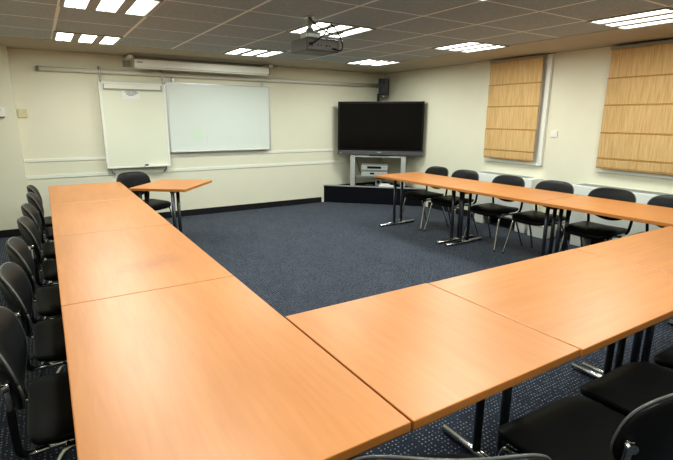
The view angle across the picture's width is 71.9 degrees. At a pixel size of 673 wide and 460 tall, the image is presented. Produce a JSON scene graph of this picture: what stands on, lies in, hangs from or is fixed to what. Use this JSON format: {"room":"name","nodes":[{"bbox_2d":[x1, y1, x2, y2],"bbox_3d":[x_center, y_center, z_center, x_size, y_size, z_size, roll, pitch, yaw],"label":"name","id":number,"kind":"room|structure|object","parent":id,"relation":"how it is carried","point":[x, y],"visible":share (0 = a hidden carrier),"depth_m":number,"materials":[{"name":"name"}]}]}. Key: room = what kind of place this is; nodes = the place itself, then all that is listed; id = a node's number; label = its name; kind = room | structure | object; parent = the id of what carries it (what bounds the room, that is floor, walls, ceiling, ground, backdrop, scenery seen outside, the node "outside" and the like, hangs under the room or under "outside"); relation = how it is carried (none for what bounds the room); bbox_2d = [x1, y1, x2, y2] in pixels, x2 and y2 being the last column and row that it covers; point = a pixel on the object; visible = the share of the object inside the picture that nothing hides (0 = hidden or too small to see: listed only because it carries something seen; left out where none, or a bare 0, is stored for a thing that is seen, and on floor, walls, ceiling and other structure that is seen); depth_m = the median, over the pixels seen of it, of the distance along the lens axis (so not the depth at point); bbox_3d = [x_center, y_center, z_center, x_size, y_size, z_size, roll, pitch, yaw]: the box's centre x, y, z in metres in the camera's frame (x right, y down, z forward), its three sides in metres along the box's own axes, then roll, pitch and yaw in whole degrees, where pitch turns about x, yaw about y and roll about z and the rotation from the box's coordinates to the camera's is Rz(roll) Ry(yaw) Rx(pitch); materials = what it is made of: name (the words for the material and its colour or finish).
{"room":"conference room","nodes":[
{"label":"conference room","id":0,"kind":"room"},
{"bbox_2d":[7,48,383,216],"bbox_3d":[-2.102,-1.401,7.225,7.187,2.326,0.100,-8,16,-31],"label":"wall","id":1,"kind":"structure","parent":0,"point":[64,120],"depth_m":7.25,"materials":[{"name":"beige paint"}]},
{"bbox_2d":[17,109,27,117],"bbox_3d":[-3.995,-1.487,5.902,0.100,0.110,0.020,-8,16,-31],"label":"wall plate","id":2,"kind":"object","parent":1,"relation":"attached to","point":[22,113],"visible":1,"depth_m":5.89,"materials":[{"name":"beige plastic"}]},
{"bbox_2d":[24,149,337,161],"bbox_3d":[-1.962,-1.192,7.299,4.949,0.037,0.011,-8,16,-31],"label":"trim","id":3,"kind":"structure","parent":1,"relation":"attached to","point":[315,150],"depth_m":7.21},
{"bbox_2d":[43,197,321,228],"bbox_3d":[-2.170,-0.292,7.383,4.470,0.095,0.014,-8,16,-31],"label":"baseboard","id":4,"kind":"structure","parent":1,"relation":"attached to","point":[201,211],"depth_m":7.74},
{"bbox_2d":[26,160,343,178],"bbox_3d":[-1.963,-0.980,7.350,4.949,0.044,0.011,-8,16,-31],"label":"trim","id":5,"kind":"structure","parent":1,"relation":"attached to","point":[338,161],"depth_m":7.10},
{"bbox_2d":[122,55,277,75],"bbox_3d":[-1.869,-2.400,6.821,2.300,0.180,0.409,-8,16,-31],"label":"projection screen","id":6,"kind":"object","parent":1,"relation":"attached to","point":[140,62],"visible":1,"depth_m":6.58,"materials":[{"name":"white metal"}]},
{"bbox_2d":[36,65,377,87],"bbox_3d":[-1.519,-2.369,7.257,5.380,0.080,0.078,-8,16,-31],"label":"rail","id":7,"kind":"object","parent":1,"relation":"attached to","point":[79,70],"visible":1,"depth_m":6.85,"materials":[{"name":"white metal"}]},
{"bbox_2d":[97,66,170,174],"bbox_3d":[-2.843,-1.530,6.566,0.862,1.459,0.141,-8,16,-31],"label":"board","id":8,"kind":"object","parent":7,"relation":"hanging from","point":[135,131],"visible":0.98,"depth_m":6.56,"materials":[{"name":"white plastic"}]},
{"bbox_2d":[122,90,139,98],"bbox_3d":[-2.858,-1.888,6.447,0.227,0.124,0.003,-8,16,-31],"label":"paper notice","id":9,"kind":"object","parent":8,"relation":"attached to","point":[126,94],"visible":1,"depth_m":6.45,"materials":[{"name":"white paper"}]},
{"bbox_2d":[125,91,137,95],"bbox_3d":[-2.851,-1.899,6.447,0.170,0.061,0.001,-8,16,-31],"label":"print","id":10,"kind":"object","parent":9,"relation":"attached to","point":[127,93],"depth_m":6.45},
{"bbox_2d":[145,164,168,166],"bbox_3d":[-2.630,-0.941,6.793,0.335,0.020,0.048,-8,16,-31],"label":"tray","id":11,"kind":"object","parent":8,"relation":"on","point":[155,165],"depth_m":6.79,"materials":[{"name":"white plastic"}]},
{"bbox_2d":[164,78,270,152],"bbox_3d":[-1.787,-1.774,7.225,1.648,1.070,0.066,-8,16,-31],"label":"whiteboard","id":12,"kind":"object","parent":7,"relation":"hanging from","point":[200,117],"visible":0.96,"depth_m":7.21,"materials":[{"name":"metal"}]},
{"bbox_2d":[2,36,419,73],"bbox_3d":[-1.305,-2.484,6.783,5.837,0.004,1.039,-8,16,-31],"label":"trim","id":13,"kind":"structure","parent":1,"relation":"attached to","point":[10,41],"depth_m":6.23,"materials":[{"name":"paint"}]},
{"bbox_2d":[0,202,672,459],"bbox_3d":[0.207,0.653,3.939,7.187,0.100,8.789,-8,16,-31],"label":"floor","id":14,"kind":"structure","parent":0,"point":[300,258],"depth_m":4.97,"materials":[{"name":"blue carpet"}]},
{"bbox_2d":[0,46,27,229],"bbox_3d":[-4.499,-1.023,5.598,1.150,2.326,0.170,-8,16,-31],"label":"wall pier","id":15,"kind":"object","parent":14,"relation":"on","point":[13,181],"visible":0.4,"depth_m":5.80,"materials":[{"name":"beige paint"}]},
{"bbox_2d":[0,107,4,116],"bbox_3d":[-4.103,-1.428,5.629,0.120,0.117,0.036,-8,16,-31],"label":"thermostat","id":16,"kind":"object","parent":15,"relation":"attached to","point":[2,112],"visible":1,"depth_m":5.63,"materials":[{"name":"white plastic"}]},
{"bbox_2d":[0,229,20,237],"bbox_3d":[-4.456,0.080,5.784,1.150,0.095,0.014,-8,16,-31],"label":"baseboard","id":17,"kind":"object","parent":15,"relation":"attached to","point":[12,232],"depth_m":5.94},
{"bbox_2d":[0,262,66,459],"bbox_3d":[-1.299,0.554,2.324,0.557,0.840,0.510,-8,16,-31],"label":"chair","id":18,"kind":"object","parent":14,"relation":"on","point":[47,336],"visible":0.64,"depth_m":2.14,"materials":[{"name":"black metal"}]},
{"bbox_2d":[5,237,61,375],"bbox_3d":[-1.594,0.438,2.797,0.557,0.840,0.510,-8,16,-32],"label":"chair","id":19,"kind":"object","parent":14,"relation":"on","point":[47,299],"visible":0.4,"depth_m":2.61,"materials":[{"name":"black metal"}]},
{"bbox_2d":[0,306,75,459],"bbox_3d":[-0.976,0.683,1.798,0.557,0.840,0.510,-8,16,-31],"label":"chair","id":20,"kind":"object","parent":14,"relation":"on","point":[50,424],"visible":0.59,"depth_m":1.63,"materials":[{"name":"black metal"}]},
{"bbox_2d":[17,216,58,319],"bbox_3d":[-1.911,0.303,3.349,0.557,0.840,0.510,-8,16,-31],"label":"chair","id":21,"kind":"object","parent":14,"relation":"on","point":[29,232],"visible":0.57,"depth_m":3.10,"materials":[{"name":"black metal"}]},
{"bbox_2d":[21,203,55,315],"bbox_3d":[-2.212,0.185,3.832,0.557,0.840,0.510,-8,16,-30],"label":"chair","id":22,"kind":"object","parent":14,"relation":"on","point":[28,210],"visible":0.3,"depth_m":3.67,"materials":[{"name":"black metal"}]},
{"bbox_2d":[26,192,53,282],"bbox_3d":[-2.537,0.051,4.378,0.557,0.840,0.510,-8,16,-31],"label":"chair","id":23,"kind":"object","parent":14,"relation":"on","point":[33,199],"visible":0.38,"depth_m":4.12,"materials":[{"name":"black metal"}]},
{"bbox_2d":[27,185,52,272],"bbox_3d":[-2.840,-0.061,4.836,0.557,0.840,0.510,-8,16,-31],"label":"chair","id":24,"kind":"object","parent":14,"relation":"on","point":[30,188],"visible":0.15,"depth_m":4.70,"materials":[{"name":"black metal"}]},
{"bbox_2d":[48,182,138,204],"bbox_3d":[-2.604,-0.048,4.986,0.748,0.740,1.341,-8,16,-31],"label":"conference table","id":25,"kind":"object","parent":14,"relation":"on","point":[59,194],"visible":0.33,"depth_m":4.80,"materials":[{"name":"brown wood"}]},
{"bbox_2d":[50,198,169,236],"bbox_3d":[-1.896,0.224,3.876,0.748,0.740,1.341,-8,16,-31],"label":"conference table","id":26,"kind":"object","parent":14,"relation":"on","point":[119,214],"visible":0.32,"depth_m":3.66,"materials":[{"name":"brown wood"}]},
{"bbox_2d":[54,224,232,305],"bbox_3d":[-1.187,0.496,2.766,0.748,0.740,1.341,-8,16,-31],"label":"conference table","id":27,"kind":"object","parent":14,"relation":"on","point":[115,263],"visible":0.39,"depth_m":2.49,"materials":[{"name":"brown wood"}]},
{"bbox_2d":[116,171,172,219],"bbox_3d":[-2.389,-0.294,5.813,0.557,0.840,0.510,8,16,29],"label":"chair","id":28,"kind":"object","parent":14,"relation":"on","point":[131,179],"visible":0.36,"depth_m":5.83,"materials":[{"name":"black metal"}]},
{"bbox_2d":[129,179,211,233],"bbox_3d":[-1.939,-0.187,5.578,0.650,0.740,0.810,2,14,6],"label":"desk","id":29,"kind":"object","parent":14,"relation":"on","point":[173,186],"visible":0.53,"depth_m":5.29,"materials":[{"name":"brown wood"}]},
{"bbox_2d":[61,276,410,459],"bbox_3d":[-0.478,0.768,1.656,0.748,0.740,1.341,-8,16,-31],"label":"conference table","id":30,"kind":"object","parent":14,"relation":"on","point":[205,370],"visible":1,"depth_m":1.37,"materials":[{"name":"brown wood"}]},
{"bbox_2d":[323,181,425,205],"bbox_3d":[0.667,-0.624,8.346,1.319,0.322,1.319,-8,16,-31],"label":"platform","id":31,"kind":"object","parent":14,"relation":"on","point":[341,193],"visible":0.76,"depth_m":8.39,"materials":[{"name":"black carpet"}]},
{"bbox_2d":[350,155,406,186],"bbox_3d":[0.744,-1.059,8.306,0.984,0.543,0.160,3,14,12],"label":"stand","id":32,"kind":"object","parent":31,"relation":"on","point":[353,175],"visible":0.82,"depth_m":8.27,"materials":[{"name":"silver metal"}]},
{"bbox_2d":[355,175,377,177],"bbox_3d":[0.747,-0.958,8.346,0.810,0.017,0.130,3,14,12],"label":"shelf","id":33,"kind":"object","parent":32,"relation":"attached to","point":[355,175],"depth_m":8.33,"materials":[{"name":"grey plastic"}]},
{"bbox_2d":[361,170,387,175],"bbox_3d":[0.686,-1.022,8.331,0.470,0.112,0.099,3,14,12],"label":"recorder","id":34,"kind":"object","parent":32,"relation":"on","point":[363,172],"visible":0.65,"depth_m":8.29,"materials":[{"name":"grey plastic"}]},
{"bbox_2d":[361,163,387,170],"bbox_3d":[0.686,-1.131,8.305,0.470,0.112,0.099,3,14,12],"label":"recorder","id":35,"kind":"object","parent":34,"relation":"on","point":[364,166],"visible":1,"depth_m":8.26,"materials":[{"name":"grey plastic"}]},
{"bbox_2d":[355,155,400,157],"bbox_3d":[0.745,-1.310,8.246,0.810,0.028,0.160,3,14,12],"label":"shelf","id":36,"kind":"object","parent":32,"relation":"attached to","point":[389,156],"depth_m":8.17,"materials":[{"name":"silver metal"}]},
{"bbox_2d":[338,101,424,155],"bbox_3d":[0.765,-1.764,8.094,1.490,0.922,0.138,3,14,12],"label":"television","id":37,"kind":"object","parent":32,"relation":"on","point":[372,128],"visible":1,"depth_m":8.02,"materials":[{"name":"black plastic"}]},
{"bbox_2d":[375,178,381,185],"bbox_3d":[0.758,-0.863,8.375,0.110,0.130,0.074,3,14,12],"label":"speaker","id":38,"kind":"object","parent":31,"relation":"on","point":[378,181],"visible":0.95,"depth_m":8.35},
{"bbox_2d":[379,183,393,186],"bbox_3d":[0.891,-0.804,8.297,0.260,0.052,0.040,3,14,12],"label":"cable box","id":39,"kind":"object","parent":31,"relation":"on","point":[382,184],"visible":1,"depth_m":8.28,"materials":[{"name":"white plastic"}]},
{"bbox_2d":[399,166,448,229],"bbox_3d":[1.276,-0.479,6.673,0.557,0.840,0.510,-7,16,-29],"label":"chair","id":40,"kind":"object","parent":14,"relation":"on","point":[420,195],"visible":0.69,"depth_m":6.61,"materials":[{"name":"black plastic"}]},
{"bbox_2d":[375,172,482,243],"bbox_3d":[1.199,-0.332,6.260,0.764,0.740,1.248,-9,16,-33],"label":"conference table","id":41,"kind":"object","parent":14,"relation":"on","point":[425,179],"visible":0.83,"depth_m":6.04,"materials":[{"name":"brown wood"}]},
{"bbox_2d":[285,283,579,429],"bbox_3d":[0.299,0.730,1.834,0.751,0.740,0.836,-8,16,-31],"label":"conference table","id":42,"kind":"object","parent":14,"relation":"on","point":[431,353],"visible":0.76,"depth_m":1.60,"materials":[{"name":"brown wood"}]},
{"bbox_2d":[347,453,550,459],"bbox_3d":[0.244,0.811,1.297,0.510,0.840,0.557,0,14,-1],"label":"chair","id":43,"kind":"object","parent":14,"relation":"on","point":[527,456],"visible":0.93,"depth_m":0.97,"materials":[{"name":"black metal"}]},
{"bbox_2d":[424,169,478,233],"bbox_3d":[1.571,-0.372,6.235,0.557,0.840,0.510,-8,16,-32],"label":"chair","id":44,"kind":"object","parent":14,"relation":"on","point":[446,201],"visible":0.56,"depth_m":6.21,"materials":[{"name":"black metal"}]},
{"bbox_2d":[462,175,524,251],"bbox_3d":[1.936,-0.230,5.655,0.557,0.840,0.510,-8,16,-31],"label":"chair","id":45,"kind":"object","parent":14,"relation":"on","point":[492,209],"visible":0.65,"depth_m":5.59,"materials":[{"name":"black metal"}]},
{"bbox_2d":[471,171,542,232],"bbox_3d":[2.396,-0.418,6.625,0.234,0.750,0.980,-8,16,-31],"label":"heater","id":46,"kind":"object","parent":14,"relation":"on","point":[485,176],"visible":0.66,"depth_m":6.50,"materials":[{"name":"white metal"}]},
{"bbox_2d":[479,171,532,177],"bbox_3d":[2.375,-0.787,6.570,0.180,0.008,0.820,-8,16,-31],"label":"grille","id":47,"kind":"object","parent":46,"relation":"attached to","point":[483,173],"depth_m":6.65,"materials":[{"name":"silver metal"}]},
{"bbox_2d":[441,182,577,256],"bbox_3d":[1.891,-0.084,5.247,0.764,0.740,1.248,-9,16,-33],"label":"conference table","id":48,"kind":"object","parent":14,"relation":"on","point":[502,191],"visible":0.75,"depth_m":5.06,"materials":[{"name":"brown wood"}]},
{"bbox_2d":[502,180,573,253],"bbox_3d":[2.276,-0.114,5.185,0.557,0.840,0.510,-8,16,-30],"label":"chair","id":49,"kind":"object","parent":14,"relation":"on","point":[533,217],"visible":0.52,"depth_m":5.17,"materials":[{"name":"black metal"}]},
{"bbox_2d":[527,223,556,238],"bbox_3d":[2.723,0.000,6.148,0.250,0.165,0.270,-8,16,-31],"label":"box","id":50,"kind":"object","parent":14,"relation":"on","point":[537,231],"visible":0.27,"depth_m":6.07,"materials":[{"name":"white plastic"}]},
{"bbox_2d":[428,249,672,457],"bbox_3d":[1.143,0.623,2.300,1.180,0.740,0.772,-8,16,-31],"label":"conference table","id":51,"kind":"object","parent":14,"relation":"on","point":[587,302],"visible":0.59,"depth_m":2.10,"materials":[{"name":"brown wood"}]},
{"bbox_2d":[497,393,672,459],"bbox_3d":[0.855,0.754,1.551,0.510,0.840,0.557,-7,15,-28],"label":"chair","id":52,"kind":"object","parent":14,"relation":"on","point":[569,428],"visible":0.98,"depth_m":1.52,"materials":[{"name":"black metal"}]},
{"bbox_2d":[559,187,635,251],"bbox_3d":[2.597,0.020,4.636,0.557,0.840,0.510,-8,16,-31],"label":"chair","id":53,"kind":"object","parent":14,"relation":"on","point":[586,229],"visible":0.71,"depth_m":4.59,"materials":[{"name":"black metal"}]},
{"bbox_2d":[537,195,672,252],"bbox_3d":[2.584,0.165,4.234,0.764,0.740,1.248,-9,16,-33],"label":"conference table","id":54,"kind":"object","parent":14,"relation":"on","point":[637,212],"visible":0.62,"depth_m":4.19,"materials":[{"name":"brown wood"}]},
{"bbox_2d":[569,183,672,246],"bbox_3d":[3.393,-0.042,5.088,0.234,0.750,1.660,-8,16,-31],"label":"heater","id":55,"kind":"object","parent":14,"relation":"on","point":[642,196],"visible":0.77,"depth_m":5.35,"materials":[{"name":"white metal"}]},
{"bbox_2d":[576,183,672,194],"bbox_3d":[3.373,-0.410,5.033,0.180,0.008,1.500,-8,16,-31],"label":"grille","id":56,"kind":"object","parent":55,"relation":"attached to","point":[584,185],"depth_m":5.27,"materials":[{"name":"silver metal"}]},
{"bbox_2d":[575,226,672,374],"bbox_3d":[2.170,0.480,2.917,1.225,0.740,0.772,-8,16,-31],"label":"conference table","id":57,"kind":"object","parent":14,"relation":"on","point":[653,249],"visible":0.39,"depth_m":2.78,"materials":[{"name":"brown wood"}]},
{"bbox_2d":[580,362,672,416],"bbox_3d":[1.283,0.693,1.814,0.510,0.840,0.557,-8,16,-30],"label":"chair","id":58,"kind":"object","parent":14,"relation":"on","point":[627,387],"visible":0.6,"depth_m":1.85,"materials":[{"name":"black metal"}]},
{"bbox_2d":[629,195,672,235],"bbox_3d":[2.926,0.131,4.184,0.557,0.840,0.510,-9,16,-33],"label":"chair","id":59,"kind":"object","parent":14,"relation":"on","point":[660,200],"visible":0.12,"depth_m":4.32,"materials":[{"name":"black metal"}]},
{"bbox_2d":[654,346,672,368],"bbox_3d":[1.755,0.636,2.064,0.510,0.840,0.557,-8,16,-32],"label":"chair","id":60,"kind":"object","parent":14,"relation":"on","point":[665,358],"visible":0.38,"depth_m":2.11,"materials":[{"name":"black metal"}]},
{"bbox_2d":[0,0,672,62],"bbox_3d":[0.222,-1.705,3.370,7.187,0.100,8.789,-8,16,-31],"label":"ceiling","id":61,"kind":"structure","parent":0,"point":[405,30],"depth_m":4.07,"materials":[{"name":"tile"}]},
{"bbox_2d":[0,35,5,45],"bbox_3d":[-4.215,-2.047,4.898,1.150,0.004,0.869,-8,16,-31],"label":"trim","id":62,"kind":"structure","parent":61,"relation":"attached to","point":[2,43],"depth_m":5.24,"materials":[{"name":"paint"}]},
{"bbox_2d":[52,31,122,44],"bbox_3d":[-2.671,-2.049,4.966,0.627,0.012,0.623,-8,16,-31],"label":"recessed light","id":63,"kind":"object","parent":61,"relation":"in","point":[61,35],"visible":1,"depth_m":4.92,"materials":[{"name":"white plastic"}]},
{"bbox_2d":[59,0,163,16],"bbox_3d":[-1.669,-1.670,3.421,0.627,0.012,0.623,-8,16,-31],"label":"recessed light","id":64,"kind":"object","parent":61,"relation":"in","point":[127,7],"visible":1,"depth_m":3.48,"materials":[{"name":"glowing white diffuser"},{"name":"white metal"}]},
{"bbox_2d":[222,47,285,56],"bbox_3d":[-1.060,-2.278,5.955,0.627,0.012,0.623,-8,16,-31],"label":"recessed light","id":65,"kind":"object","parent":61,"relation":"in","point":[242,51],"visible":1,"depth_m":5.91,"materials":[{"name":"white plastic"}]},
{"bbox_2d":[291,15,342,55],"bbox_3d":[-0.157,-1.634,3.894,0.359,0.284,0.356,-8,16,-31],"label":"projector","id":66,"kind":"object","parent":61,"relation":"hanging from","point":[310,43],"visible":1,"depth_m":3.82,"materials":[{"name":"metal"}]},
{"bbox_2d":[287,21,375,38],"bbox_3d":[-0.057,-1.899,4.410,0.627,0.012,0.623,-8,16,-31],"label":"recessed light","id":67,"kind":"object","parent":61,"relation":"in","point":[348,30],"visible":0.79,"depth_m":4.35,"materials":[{"name":"glowing white diffuser"},{"name":"white metal"}]},
{"bbox_2d":[345,59,402,65],"bbox_3d":[0.552,-2.507,6.945,0.627,0.012,0.623,-8,16,-31],"label":"recessed light","id":68,"kind":"object","parent":61,"relation":"in","point":[370,62],"visible":1,"depth_m":6.91,"materials":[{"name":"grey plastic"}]},
{"bbox_2d":[432,41,508,52],"bbox_3d":[1.555,-2.128,5.400,0.627,0.012,0.623,-8,16,-31],"label":"recessed light","id":69,"kind":"object","parent":61,"relation":"in","point":[469,46],"visible":1,"depth_m":5.37,"materials":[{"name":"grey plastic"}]},
{"bbox_2d":[587,7,672,29],"bbox_3d":[2.557,-1.749,3.855,0.627,0.012,0.623,-8,16,-31],"label":"recessed light","id":70,"kind":"object","parent":61,"relation":"in","point":[664,15],"visible":1,"depth_m":3.85,"materials":[{"name":"glowing white light panel"},{"name":"white metal"}]},
{"bbox_2d":[381,39,672,239],"bbox_3d":[3.239,-0.942,5.455,0.100,2.326,8.689,-8,16,-31],"label":"wall","id":71,"kind":"structure","parent":0,"point":[455,97],"depth_m":6.63,"materials":[{"name":"beige paint"}]},
{"bbox_2d":[377,78,388,100],"bbox_3d":[0.859,-2.538,8.536,0.200,0.465,0.276,3,14,12],"label":"wall speaker","id":72,"kind":"object","parent":71,"relation":"attached to","point":[383,90],"visible":0.97,"depth_m":8.40,"materials":[{"name":"grey plastic"}]},
{"bbox_2d":[428,202,606,244],"bbox_3d":[3.528,0.280,5.157,0.014,0.095,7.200,-8,16,-31],"label":"baseboard","id":73,"kind":"structure","parent":71,"relation":"attached to","point":[503,221],"depth_m":6.88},
{"bbox_2d":[484,54,554,165],"bbox_3d":[2.478,-1.630,6.396,0.045,1.405,0.955,-8,16,-31],"label":"window","id":74,"kind":"structure","parent":71,"relation":"in","point":[538,155],"depth_m":6.06,"materials":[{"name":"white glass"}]},
{"bbox_2d":[483,54,546,160],"bbox_3d":[2.439,-1.656,6.385,0.114,1.346,0.850,-8,16,-31],"label":"blind","id":75,"kind":"object","parent":74,"relation":"attached to","point":[515,83],"visible":1,"depth_m":6.33,"materials":[{"name":"beige fabric"}]},
{"bbox_2d":[383,23,672,68],"bbox_3d":[3.034,-1.910,4.513,0.992,0.004,7.550,-8,16,-31],"label":"trim","id":76,"kind":"structure","parent":71,"relation":"attached to","point":[614,37],"depth_m":5.31,"materials":[{"name":"paint"}]},
{"bbox_2d":[550,131,557,137],"bbox_3d":[2.806,-1.237,5.978,0.017,0.084,0.092,-8,16,-31],"label":"light switch","id":77,"kind":"object","parent":71,"relation":"attached to","point":[553,133],"visible":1,"depth_m":5.97,"materials":[{"name":"white plastic"}]},
{"bbox_2d":[595,39,672,178],"bbox_3d":[3.396,-1.283,4.980,0.045,1.405,1.040,-8,16,-31],"label":"window","id":78,"kind":"structure","parent":71,"relation":"in","point":[596,169],"depth_m":5.23,"materials":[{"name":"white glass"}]},
{"bbox_2d":[596,40,672,174],"bbox_3d":[3.366,-1.297,4.958,0.114,1.344,0.980,-8,16,-31],"label":"blind","id":79,"kind":"object","parent":78,"relation":"attached to","point":[636,134],"visible":1,"depth_m":5.01,"materials":[{"name":"beige fabric"}]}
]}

